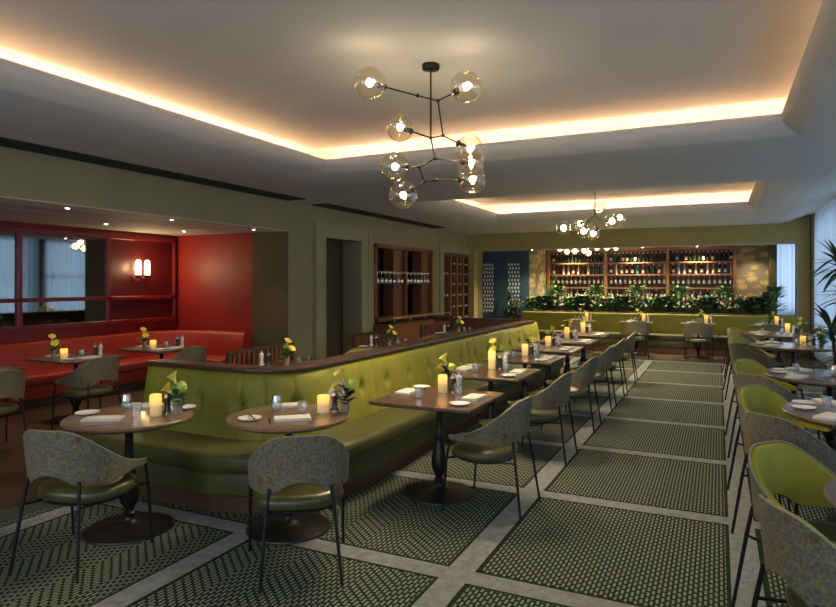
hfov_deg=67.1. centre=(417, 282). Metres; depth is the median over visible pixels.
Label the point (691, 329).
dining chair
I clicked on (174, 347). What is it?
napkin
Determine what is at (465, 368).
napkin
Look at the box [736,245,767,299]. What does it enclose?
wall
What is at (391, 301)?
upper cabinet
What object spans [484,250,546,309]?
wall
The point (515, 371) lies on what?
napkin
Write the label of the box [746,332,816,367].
table
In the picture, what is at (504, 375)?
plate
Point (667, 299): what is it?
leafy plant
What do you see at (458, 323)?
posy
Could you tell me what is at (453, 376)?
pepper mill
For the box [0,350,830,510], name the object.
floor
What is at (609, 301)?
leafy plant
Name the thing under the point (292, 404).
napkin
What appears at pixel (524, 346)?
pillar candle
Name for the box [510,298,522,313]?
flower arrangement
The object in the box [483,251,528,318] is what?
door
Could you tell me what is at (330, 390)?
salt mill
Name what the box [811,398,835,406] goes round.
napkin
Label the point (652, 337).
seat cushion
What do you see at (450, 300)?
wine cabinet
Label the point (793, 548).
dining chair
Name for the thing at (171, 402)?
salt mill
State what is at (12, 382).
dining chair
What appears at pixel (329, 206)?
ceiling vent
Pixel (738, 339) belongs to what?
dining chair
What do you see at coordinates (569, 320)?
posy
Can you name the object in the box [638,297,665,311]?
leafy plant
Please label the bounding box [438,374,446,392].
pillar candle
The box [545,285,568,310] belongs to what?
leafy plant
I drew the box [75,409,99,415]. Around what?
plate
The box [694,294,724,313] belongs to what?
leafy plant
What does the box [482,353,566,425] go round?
square table
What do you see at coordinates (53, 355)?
bud vase
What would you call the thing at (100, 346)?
salt mill
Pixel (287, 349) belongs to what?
posy
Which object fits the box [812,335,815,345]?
pepper mill
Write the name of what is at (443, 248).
trim
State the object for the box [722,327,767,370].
dining chair
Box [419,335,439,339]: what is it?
dining chair
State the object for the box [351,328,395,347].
slatted screen
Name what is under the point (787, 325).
pillar candle
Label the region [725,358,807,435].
dining chair
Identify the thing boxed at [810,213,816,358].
wall
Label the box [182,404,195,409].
plate
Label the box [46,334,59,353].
posy
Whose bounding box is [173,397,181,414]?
bud vase
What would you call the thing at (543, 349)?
square table
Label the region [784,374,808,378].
napkin
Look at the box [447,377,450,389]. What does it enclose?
bud vase
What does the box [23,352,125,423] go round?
table
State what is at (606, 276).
shelving
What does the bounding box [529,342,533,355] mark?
pepper mill
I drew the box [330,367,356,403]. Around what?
posy
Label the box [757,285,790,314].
leafy plant
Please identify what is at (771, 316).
posy
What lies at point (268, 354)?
pepper mill
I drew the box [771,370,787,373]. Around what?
plate
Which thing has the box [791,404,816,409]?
plate
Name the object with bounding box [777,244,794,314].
curtain
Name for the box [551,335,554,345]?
pepper mill
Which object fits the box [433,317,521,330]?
end panel
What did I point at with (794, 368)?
napkin
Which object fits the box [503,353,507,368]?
salt mill
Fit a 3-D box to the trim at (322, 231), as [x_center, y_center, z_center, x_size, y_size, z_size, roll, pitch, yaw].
[-1.389,0.304,11.874,0.056,2.751,1.910,0,0,26]
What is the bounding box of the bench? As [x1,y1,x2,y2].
[522,311,799,358]
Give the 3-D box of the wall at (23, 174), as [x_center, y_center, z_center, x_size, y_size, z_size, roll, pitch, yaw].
[-2.098,0.030,10.977,0.450,3.300,22.400,0,0,26]
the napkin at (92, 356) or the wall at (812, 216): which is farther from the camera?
the wall at (812, 216)
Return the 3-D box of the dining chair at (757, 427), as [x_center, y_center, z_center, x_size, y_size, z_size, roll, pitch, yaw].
[2.454,1.255,4.127,0.595,0.836,0.602,0,0,-24]
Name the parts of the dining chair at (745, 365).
leg, backrest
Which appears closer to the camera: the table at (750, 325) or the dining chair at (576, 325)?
the table at (750, 325)
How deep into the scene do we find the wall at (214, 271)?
11.04 m
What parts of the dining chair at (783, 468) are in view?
leg, seat frame, backrest, leg, seat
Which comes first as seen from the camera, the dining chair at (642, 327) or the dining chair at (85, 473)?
the dining chair at (85, 473)
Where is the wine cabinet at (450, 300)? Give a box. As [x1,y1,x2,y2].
[444,252,468,317]
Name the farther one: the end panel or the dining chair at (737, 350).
the end panel
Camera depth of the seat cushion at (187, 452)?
4.69 m
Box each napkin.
[77,355,100,358]
[80,415,124,421]
[124,403,163,408]
[165,346,183,348]
[272,402,305,408]
[274,414,310,421]
[394,388,419,394]
[456,366,473,370]
[461,393,485,400]
[509,369,526,373]
[541,355,555,358]
[562,346,574,348]
[763,344,778,346]
[766,341,782,343]
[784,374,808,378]
[787,367,812,371]
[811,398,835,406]
[812,412,835,421]
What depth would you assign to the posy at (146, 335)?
8.68 m
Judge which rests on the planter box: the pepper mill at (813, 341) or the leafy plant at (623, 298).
the leafy plant at (623, 298)
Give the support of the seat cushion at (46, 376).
on the banquette at (40, 379)
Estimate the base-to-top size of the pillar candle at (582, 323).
0.190 m
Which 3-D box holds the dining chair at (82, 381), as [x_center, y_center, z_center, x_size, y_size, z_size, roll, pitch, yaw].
[-3.811,1.263,7.349,0.595,0.836,0.602,0,0,30]
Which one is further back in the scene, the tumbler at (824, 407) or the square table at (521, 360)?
the square table at (521, 360)
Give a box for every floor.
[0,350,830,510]
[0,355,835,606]
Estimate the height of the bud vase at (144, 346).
0.112 m
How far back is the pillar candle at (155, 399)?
4.26 m
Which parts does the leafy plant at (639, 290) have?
stem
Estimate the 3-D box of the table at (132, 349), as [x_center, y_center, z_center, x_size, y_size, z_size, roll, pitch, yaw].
[-3.631,1.296,8.916,0.800,0.768,0.800,0,0,26]
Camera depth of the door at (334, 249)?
12.37 m
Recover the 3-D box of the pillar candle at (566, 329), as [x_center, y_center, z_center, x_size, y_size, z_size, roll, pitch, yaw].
[2.385,0.807,10.096,0.076,0.190,0.076,0,0,29]
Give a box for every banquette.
[0,330,250,410]
[94,320,565,512]
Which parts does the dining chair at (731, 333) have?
leg, backrest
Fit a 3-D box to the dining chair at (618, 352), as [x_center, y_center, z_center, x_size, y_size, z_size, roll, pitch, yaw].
[2.851,1.255,9.555,0.595,0.836,0.602,0,0,24]
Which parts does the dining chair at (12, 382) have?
leg, seat, seat frame, backrest, leg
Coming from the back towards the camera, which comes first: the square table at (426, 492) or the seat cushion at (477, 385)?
the seat cushion at (477, 385)
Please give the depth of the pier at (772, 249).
16.90 m
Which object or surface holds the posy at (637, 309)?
in the bud vase
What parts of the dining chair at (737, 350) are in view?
leg, backrest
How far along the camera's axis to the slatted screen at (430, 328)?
11.47 m
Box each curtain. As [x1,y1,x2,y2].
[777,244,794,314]
[814,200,835,369]
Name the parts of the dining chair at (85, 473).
leg, leg, leg, seat frame, backrest, seat, leg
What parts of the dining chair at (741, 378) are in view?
leg, backrest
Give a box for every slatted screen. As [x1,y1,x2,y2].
[226,342,294,364]
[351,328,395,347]
[420,321,449,338]
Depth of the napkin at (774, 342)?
9.40 m
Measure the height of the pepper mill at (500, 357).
0.164 m
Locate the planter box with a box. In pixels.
[524,310,795,315]
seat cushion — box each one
[23,354,240,386]
[94,429,180,458]
[140,432,263,473]
[261,410,419,459]
[380,407,448,428]
[455,379,502,391]
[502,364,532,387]
[531,365,545,368]
[538,329,563,335]
[593,331,645,338]
[647,333,718,341]
[719,335,799,342]
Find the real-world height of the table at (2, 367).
0.768 m
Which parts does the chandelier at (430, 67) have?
bulb, glass globe, glass globe, bulb, bulb, glass globe, bulb, drop rod, glass globe, bulb, glass globe, bulb, glass globe, bulb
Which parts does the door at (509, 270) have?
lattice panel, lattice panel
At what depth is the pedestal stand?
16.99 m
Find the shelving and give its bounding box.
[547,245,735,305]
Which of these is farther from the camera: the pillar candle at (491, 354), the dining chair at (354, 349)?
the dining chair at (354, 349)
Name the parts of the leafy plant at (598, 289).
stem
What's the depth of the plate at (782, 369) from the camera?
6.53 m
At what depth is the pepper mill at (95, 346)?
7.87 m
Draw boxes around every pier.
[252,231,287,364]
[768,245,776,314]
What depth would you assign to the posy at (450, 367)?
5.32 m
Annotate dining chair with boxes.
[0,369,26,442]
[8,429,152,582]
[51,356,121,428]
[172,346,206,361]
[248,434,348,594]
[345,348,369,353]
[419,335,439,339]
[441,395,540,521]
[508,371,577,466]
[541,355,601,433]
[565,319,593,353]
[565,346,616,412]
[587,338,627,396]
[602,332,637,383]
[620,321,649,357]
[683,322,713,361]
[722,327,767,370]
[723,336,778,389]
[724,331,772,378]
[725,342,783,399]
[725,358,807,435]
[727,372,819,457]
[727,384,835,511]
[731,411,835,533]
[731,440,835,606]
[751,495,835,606]
[755,324,787,362]
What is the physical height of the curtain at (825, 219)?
3.140 m
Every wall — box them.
[0,146,483,360]
[0,221,175,343]
[176,233,251,363]
[468,215,809,356]
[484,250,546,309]
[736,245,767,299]
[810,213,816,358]
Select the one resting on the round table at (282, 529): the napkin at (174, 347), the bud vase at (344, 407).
the bud vase at (344, 407)
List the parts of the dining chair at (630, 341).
backrest, leg, leg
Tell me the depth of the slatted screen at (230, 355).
7.09 m
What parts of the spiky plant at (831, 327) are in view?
pot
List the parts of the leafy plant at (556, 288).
stem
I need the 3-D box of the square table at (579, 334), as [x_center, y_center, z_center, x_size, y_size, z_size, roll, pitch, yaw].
[2.935,1.288,11.177,0.820,0.768,0.820,0,0,26]
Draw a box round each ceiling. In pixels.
[0,0,835,234]
[0,196,285,231]
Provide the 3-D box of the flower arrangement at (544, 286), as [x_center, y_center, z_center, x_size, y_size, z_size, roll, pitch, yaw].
[3.780,0.176,18.154,0.478,0.828,0.488,0,0,-37]
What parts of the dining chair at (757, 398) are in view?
leg, backrest, leg, leg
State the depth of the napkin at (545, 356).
7.48 m
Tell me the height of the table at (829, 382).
0.768 m
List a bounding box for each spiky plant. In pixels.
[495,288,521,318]
[789,239,835,399]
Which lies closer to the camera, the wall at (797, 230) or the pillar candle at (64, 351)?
the pillar candle at (64, 351)
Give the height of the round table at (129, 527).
0.768 m
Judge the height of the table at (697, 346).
0.768 m
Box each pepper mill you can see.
[93,343,97,354]
[163,390,170,413]
[266,351,270,365]
[331,388,338,411]
[375,334,377,345]
[450,372,455,391]
[498,353,502,368]
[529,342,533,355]
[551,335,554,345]
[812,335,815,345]
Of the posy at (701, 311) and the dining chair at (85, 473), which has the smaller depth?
the dining chair at (85, 473)
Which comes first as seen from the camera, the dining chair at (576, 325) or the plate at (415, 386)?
the plate at (415, 386)
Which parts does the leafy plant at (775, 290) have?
stem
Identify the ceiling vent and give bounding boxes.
[0,137,304,200]
[312,203,445,228]
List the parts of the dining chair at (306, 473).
leg, leg, seat frame, seat, backrest, leg, leg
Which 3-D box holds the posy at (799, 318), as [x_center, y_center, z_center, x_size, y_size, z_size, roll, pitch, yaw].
[6.700,0.740,10.954,0.193,0.298,0.194,0,0,27]
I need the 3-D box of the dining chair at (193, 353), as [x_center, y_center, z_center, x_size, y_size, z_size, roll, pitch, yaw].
[-3.156,1.263,8.488,0.595,0.836,0.602,0,0,30]
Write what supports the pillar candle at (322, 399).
on the round table at (282, 529)
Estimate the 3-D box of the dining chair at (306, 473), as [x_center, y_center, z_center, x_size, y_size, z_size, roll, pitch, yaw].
[-0.701,1.255,3.717,0.602,0.836,0.595,0,0,-13]
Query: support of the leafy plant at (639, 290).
on the planter box
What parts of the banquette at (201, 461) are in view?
panel, panel, seat, panel, panel, panel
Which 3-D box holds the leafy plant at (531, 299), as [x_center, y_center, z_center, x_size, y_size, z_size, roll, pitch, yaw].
[3.137,0.547,17.274,0.746,0.394,0.619,0,0,25]
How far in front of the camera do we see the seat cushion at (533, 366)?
9.70 m
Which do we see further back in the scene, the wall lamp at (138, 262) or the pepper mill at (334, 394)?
the wall lamp at (138, 262)
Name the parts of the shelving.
shelf, shelf, shelf, cornice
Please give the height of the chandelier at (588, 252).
0.357 m
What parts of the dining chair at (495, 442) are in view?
leg, leg, seat, seat frame, backrest, leg, leg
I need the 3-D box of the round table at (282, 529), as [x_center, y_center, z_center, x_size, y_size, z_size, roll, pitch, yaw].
[-0.882,1.287,4.301,0.823,0.768,0.823,0,0,-7]
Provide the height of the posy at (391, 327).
0.288 m
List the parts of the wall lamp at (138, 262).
lamp shade, lamp shade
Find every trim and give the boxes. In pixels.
[0,203,258,235]
[314,222,370,359]
[439,243,469,314]
[474,242,797,322]
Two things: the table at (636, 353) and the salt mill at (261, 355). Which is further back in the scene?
the table at (636, 353)
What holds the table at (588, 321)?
on the floor at (13, 475)
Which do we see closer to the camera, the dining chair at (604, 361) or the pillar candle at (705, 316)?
the dining chair at (604, 361)
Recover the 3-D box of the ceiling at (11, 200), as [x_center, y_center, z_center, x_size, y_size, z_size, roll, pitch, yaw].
[-5.589,-0.905,6.200,2.628,0.110,10.770,0,0,26]
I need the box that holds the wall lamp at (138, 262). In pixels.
[135,260,150,279]
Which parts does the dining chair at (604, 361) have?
backrest, seat, leg, leg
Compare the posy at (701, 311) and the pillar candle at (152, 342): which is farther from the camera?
the posy at (701, 311)
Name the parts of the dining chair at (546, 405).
backrest, seat, seat frame, leg, leg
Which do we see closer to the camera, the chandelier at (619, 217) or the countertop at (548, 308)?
the chandelier at (619, 217)
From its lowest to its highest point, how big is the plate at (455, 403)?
0.017 m
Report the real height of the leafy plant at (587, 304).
0.486 m
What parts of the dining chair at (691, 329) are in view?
backrest, seat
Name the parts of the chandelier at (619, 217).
bulb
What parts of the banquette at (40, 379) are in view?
seat, backrest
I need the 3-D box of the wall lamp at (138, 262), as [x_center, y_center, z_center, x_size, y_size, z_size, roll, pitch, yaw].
[-4.663,-0.220,10.651,0.137,0.344,0.284,0,0,26]
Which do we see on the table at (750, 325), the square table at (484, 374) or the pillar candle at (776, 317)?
the pillar candle at (776, 317)
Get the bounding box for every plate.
[62,358,76,360]
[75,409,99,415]
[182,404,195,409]
[238,415,261,420]
[412,385,429,388]
[449,401,469,405]
[501,374,516,376]
[771,368,788,370]
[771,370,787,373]
[791,400,815,404]
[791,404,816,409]
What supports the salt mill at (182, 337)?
on the table at (132, 349)
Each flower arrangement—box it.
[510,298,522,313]
[541,275,556,298]
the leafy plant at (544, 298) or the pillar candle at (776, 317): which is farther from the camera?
the leafy plant at (544, 298)
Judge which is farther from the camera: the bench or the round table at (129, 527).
the bench
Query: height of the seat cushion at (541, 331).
0.140 m
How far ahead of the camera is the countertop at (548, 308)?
16.52 m
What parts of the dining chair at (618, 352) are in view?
backrest, seat, leg, leg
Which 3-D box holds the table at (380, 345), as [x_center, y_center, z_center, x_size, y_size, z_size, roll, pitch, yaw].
[-0.471,1.288,9.036,0.620,0.768,0.900,0,0,26]
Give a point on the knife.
(117, 423)
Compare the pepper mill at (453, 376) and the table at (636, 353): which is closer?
the pepper mill at (453, 376)
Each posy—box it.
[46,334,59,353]
[139,327,149,344]
[161,370,189,406]
[280,338,295,359]
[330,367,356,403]
[383,325,396,340]
[435,353,457,382]
[453,316,463,328]
[489,338,504,360]
[523,330,534,344]
[545,325,556,340]
[561,319,572,333]
[579,316,588,328]
[636,308,642,318]
[697,310,704,320]
[765,311,774,322]
[797,317,807,330]
[813,326,826,342]
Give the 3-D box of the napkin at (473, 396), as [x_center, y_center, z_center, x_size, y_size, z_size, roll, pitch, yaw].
[0.436,0.893,4.929,0.130,0.019,0.240,0,0,25]
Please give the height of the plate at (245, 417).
0.017 m
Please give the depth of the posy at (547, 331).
9.06 m
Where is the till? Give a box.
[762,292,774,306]
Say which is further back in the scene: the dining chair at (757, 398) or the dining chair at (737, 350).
the dining chair at (737, 350)
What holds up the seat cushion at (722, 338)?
on the bench
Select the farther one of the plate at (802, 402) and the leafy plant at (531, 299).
the leafy plant at (531, 299)
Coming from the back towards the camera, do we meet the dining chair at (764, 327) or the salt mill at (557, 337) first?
the dining chair at (764, 327)
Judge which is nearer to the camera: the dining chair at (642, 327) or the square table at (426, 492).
the square table at (426, 492)
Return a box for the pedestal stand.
[511,313,521,318]
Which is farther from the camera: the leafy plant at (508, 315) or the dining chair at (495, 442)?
the leafy plant at (508, 315)
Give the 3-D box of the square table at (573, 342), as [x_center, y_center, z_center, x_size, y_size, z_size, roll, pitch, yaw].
[2.349,1.288,9.905,0.820,0.768,0.820,0,0,26]
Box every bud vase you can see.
[51,349,56,358]
[142,341,146,348]
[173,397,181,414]
[284,355,288,364]
[341,395,348,412]
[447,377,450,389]
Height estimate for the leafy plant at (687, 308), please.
0.394 m
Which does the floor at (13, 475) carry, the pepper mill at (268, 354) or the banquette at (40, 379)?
the banquette at (40, 379)
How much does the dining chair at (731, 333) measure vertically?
0.836 m
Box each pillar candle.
[60,348,67,358]
[150,340,155,348]
[150,393,161,416]
[317,394,328,413]
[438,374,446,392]
[488,350,495,368]
[522,344,527,355]
[545,336,550,346]
[564,327,568,339]
[581,322,584,332]
[704,315,707,323]
[775,316,778,324]
[785,323,789,333]
[800,335,805,345]
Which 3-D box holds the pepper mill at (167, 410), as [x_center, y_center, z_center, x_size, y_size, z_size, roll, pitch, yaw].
[-1.738,0.821,4.366,0.055,0.164,0.055,0,0,26]
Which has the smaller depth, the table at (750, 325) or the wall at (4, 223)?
the wall at (4, 223)
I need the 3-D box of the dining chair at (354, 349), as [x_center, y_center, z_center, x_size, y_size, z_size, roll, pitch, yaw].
[-0.810,1.255,7.861,0.602,0.836,0.595,0,0,26]
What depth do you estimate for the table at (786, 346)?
8.96 m
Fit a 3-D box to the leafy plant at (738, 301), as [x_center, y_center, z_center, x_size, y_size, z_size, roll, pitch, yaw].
[7.692,0.547,15.085,0.746,0.394,0.619,0,0,-2]
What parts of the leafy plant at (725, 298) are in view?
stem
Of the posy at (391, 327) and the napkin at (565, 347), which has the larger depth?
the posy at (391, 327)
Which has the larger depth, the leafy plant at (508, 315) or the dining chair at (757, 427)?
the leafy plant at (508, 315)
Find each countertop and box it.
[541,304,769,313]
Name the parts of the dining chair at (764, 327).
backrest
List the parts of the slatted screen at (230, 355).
post, rail, post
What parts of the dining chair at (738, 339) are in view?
leg, backrest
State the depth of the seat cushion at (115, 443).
4.97 m
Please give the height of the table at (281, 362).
0.768 m
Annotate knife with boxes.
[84,423,120,426]
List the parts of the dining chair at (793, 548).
leg, seat frame, seat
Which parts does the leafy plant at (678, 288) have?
stem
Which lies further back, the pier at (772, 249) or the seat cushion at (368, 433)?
the pier at (772, 249)
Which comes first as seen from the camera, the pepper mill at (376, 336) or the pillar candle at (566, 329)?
the pepper mill at (376, 336)
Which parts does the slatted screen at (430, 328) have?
post, rail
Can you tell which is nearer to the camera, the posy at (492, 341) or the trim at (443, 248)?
the posy at (492, 341)
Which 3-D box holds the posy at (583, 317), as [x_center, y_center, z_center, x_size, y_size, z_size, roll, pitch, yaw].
[3.032,0.745,11.510,0.183,0.288,0.192,0,0,10]
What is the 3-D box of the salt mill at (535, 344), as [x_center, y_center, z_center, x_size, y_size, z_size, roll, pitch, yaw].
[1.464,0.821,7.826,0.055,0.164,0.055,0,0,26]
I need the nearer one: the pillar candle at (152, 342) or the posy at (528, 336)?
the posy at (528, 336)
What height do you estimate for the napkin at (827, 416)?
0.019 m
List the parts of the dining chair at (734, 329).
leg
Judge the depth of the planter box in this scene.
15.68 m
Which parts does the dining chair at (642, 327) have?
seat, backrest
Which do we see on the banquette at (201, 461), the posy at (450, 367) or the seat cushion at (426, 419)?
the seat cushion at (426, 419)
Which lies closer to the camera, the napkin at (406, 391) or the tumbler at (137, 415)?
the tumbler at (137, 415)
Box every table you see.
[0,365,25,370]
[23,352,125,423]
[60,405,193,545]
[117,344,199,402]
[226,404,348,544]
[257,360,305,365]
[350,343,401,349]
[369,387,504,505]
[429,331,462,334]
[438,365,540,449]
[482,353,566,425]
[511,345,583,406]
[536,338,598,373]
[555,332,610,365]
[562,319,596,352]
[618,321,652,355]
[680,322,715,358]
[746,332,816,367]
[748,324,784,360]
[750,342,831,399]
[764,368,835,448]
[782,400,835,521]
[823,478,835,508]
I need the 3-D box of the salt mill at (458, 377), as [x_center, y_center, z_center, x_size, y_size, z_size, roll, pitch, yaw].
[0.338,0.821,5.205,0.055,0.164,0.055,0,0,22]
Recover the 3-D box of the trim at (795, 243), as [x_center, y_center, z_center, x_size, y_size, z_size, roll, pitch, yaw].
[5.186,0.375,16.196,7.855,2.610,0.330,0,0,26]
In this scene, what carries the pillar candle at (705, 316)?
on the table at (697, 346)
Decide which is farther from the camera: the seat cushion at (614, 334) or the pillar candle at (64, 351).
the seat cushion at (614, 334)
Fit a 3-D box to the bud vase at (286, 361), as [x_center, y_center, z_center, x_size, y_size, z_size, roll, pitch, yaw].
[-1.444,0.847,6.929,0.058,0.112,0.057,0,0,26]
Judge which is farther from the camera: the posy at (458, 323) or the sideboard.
the sideboard
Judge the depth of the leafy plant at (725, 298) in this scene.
15.16 m
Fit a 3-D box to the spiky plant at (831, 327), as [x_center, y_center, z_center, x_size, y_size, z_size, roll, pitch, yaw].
[5.154,0.533,7.736,1.105,2.278,1.098,0,0,23]
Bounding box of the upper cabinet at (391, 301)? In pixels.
[374,243,432,321]
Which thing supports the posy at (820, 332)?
in the bud vase
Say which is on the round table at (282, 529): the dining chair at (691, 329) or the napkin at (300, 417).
the napkin at (300, 417)
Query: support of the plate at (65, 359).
on the table at (75, 403)
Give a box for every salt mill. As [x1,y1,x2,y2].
[98,343,102,355]
[168,391,172,411]
[180,335,183,345]
[259,351,263,365]
[328,389,333,409]
[369,335,372,345]
[456,373,461,392]
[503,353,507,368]
[534,343,537,354]
[556,335,559,346]
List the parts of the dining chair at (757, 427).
leg, backrest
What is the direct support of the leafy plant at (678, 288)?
on the planter box
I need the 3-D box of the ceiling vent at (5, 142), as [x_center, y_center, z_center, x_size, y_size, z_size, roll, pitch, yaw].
[-3.110,-1.359,7.942,0.324,0.019,5.250,0,0,26]
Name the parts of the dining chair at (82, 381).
leg, seat frame, backrest, seat, leg, leg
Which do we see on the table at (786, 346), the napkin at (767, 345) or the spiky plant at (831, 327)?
the napkin at (767, 345)
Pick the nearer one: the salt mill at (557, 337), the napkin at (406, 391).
the napkin at (406, 391)
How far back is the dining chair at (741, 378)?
5.77 m
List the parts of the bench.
backrest, seat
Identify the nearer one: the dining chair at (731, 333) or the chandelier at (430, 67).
the chandelier at (430, 67)
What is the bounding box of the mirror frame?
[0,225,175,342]
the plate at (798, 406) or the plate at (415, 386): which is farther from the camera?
the plate at (415, 386)
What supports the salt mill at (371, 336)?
on the table at (380, 345)
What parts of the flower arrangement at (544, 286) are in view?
stem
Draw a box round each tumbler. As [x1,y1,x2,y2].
[131,404,141,416]
[821,396,831,408]
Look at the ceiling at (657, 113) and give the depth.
6.09 m
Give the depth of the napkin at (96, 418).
4.11 m
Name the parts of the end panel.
cap rail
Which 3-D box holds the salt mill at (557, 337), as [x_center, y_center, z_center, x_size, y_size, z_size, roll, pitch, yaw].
[1.988,0.821,8.953,0.055,0.164,0.055,0,0,29]
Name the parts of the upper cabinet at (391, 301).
dark panel, wood panel, glass rail, dark panel, wood panel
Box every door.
[326,240,342,357]
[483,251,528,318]
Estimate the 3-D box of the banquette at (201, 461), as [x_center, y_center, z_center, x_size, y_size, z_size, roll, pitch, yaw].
[0.050,1.176,8.241,1.985,0.992,8.085,0,0,26]
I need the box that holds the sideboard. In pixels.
[374,312,452,342]
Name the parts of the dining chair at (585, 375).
backrest, seat, seat frame, leg, leg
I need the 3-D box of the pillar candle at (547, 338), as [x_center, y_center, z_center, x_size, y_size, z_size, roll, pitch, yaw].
[1.852,0.830,8.957,0.078,0.145,0.078,0,0,28]
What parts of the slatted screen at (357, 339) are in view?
post, rail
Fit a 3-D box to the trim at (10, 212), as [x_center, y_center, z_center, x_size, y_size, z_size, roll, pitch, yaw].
[-5.756,-0.855,6.197,2.030,0.010,10.620,0,0,26]
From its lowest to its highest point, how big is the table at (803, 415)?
0.768 m
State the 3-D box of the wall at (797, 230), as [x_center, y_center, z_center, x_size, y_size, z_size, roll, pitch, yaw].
[5.392,0.030,16.098,8.650,3.300,0.300,0,0,26]
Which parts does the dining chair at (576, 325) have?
backrest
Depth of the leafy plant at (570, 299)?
16.73 m
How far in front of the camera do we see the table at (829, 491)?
2.73 m
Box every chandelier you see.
[354,62,485,208]
[556,204,626,239]
[558,248,619,254]
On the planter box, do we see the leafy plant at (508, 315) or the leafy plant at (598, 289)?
the leafy plant at (598, 289)
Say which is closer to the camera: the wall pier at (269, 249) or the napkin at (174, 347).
the napkin at (174, 347)
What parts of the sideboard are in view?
rail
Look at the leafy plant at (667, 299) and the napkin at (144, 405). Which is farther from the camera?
the leafy plant at (667, 299)
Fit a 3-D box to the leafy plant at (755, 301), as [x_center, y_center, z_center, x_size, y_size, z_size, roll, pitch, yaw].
[8.008,0.504,14.933,0.778,0.486,0.570,0,0,19]
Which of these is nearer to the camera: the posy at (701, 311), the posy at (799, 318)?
the posy at (799, 318)
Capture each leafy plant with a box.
[520,296,542,309]
[533,294,555,309]
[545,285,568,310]
[559,296,579,310]
[570,293,594,310]
[580,285,608,310]
[594,297,621,311]
[611,293,635,311]
[620,285,649,311]
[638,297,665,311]
[651,293,678,312]
[664,285,694,312]
[681,298,708,312]
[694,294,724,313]
[708,285,737,313]
[726,298,754,313]
[742,294,772,314]
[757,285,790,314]
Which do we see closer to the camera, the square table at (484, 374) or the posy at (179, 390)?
the posy at (179, 390)

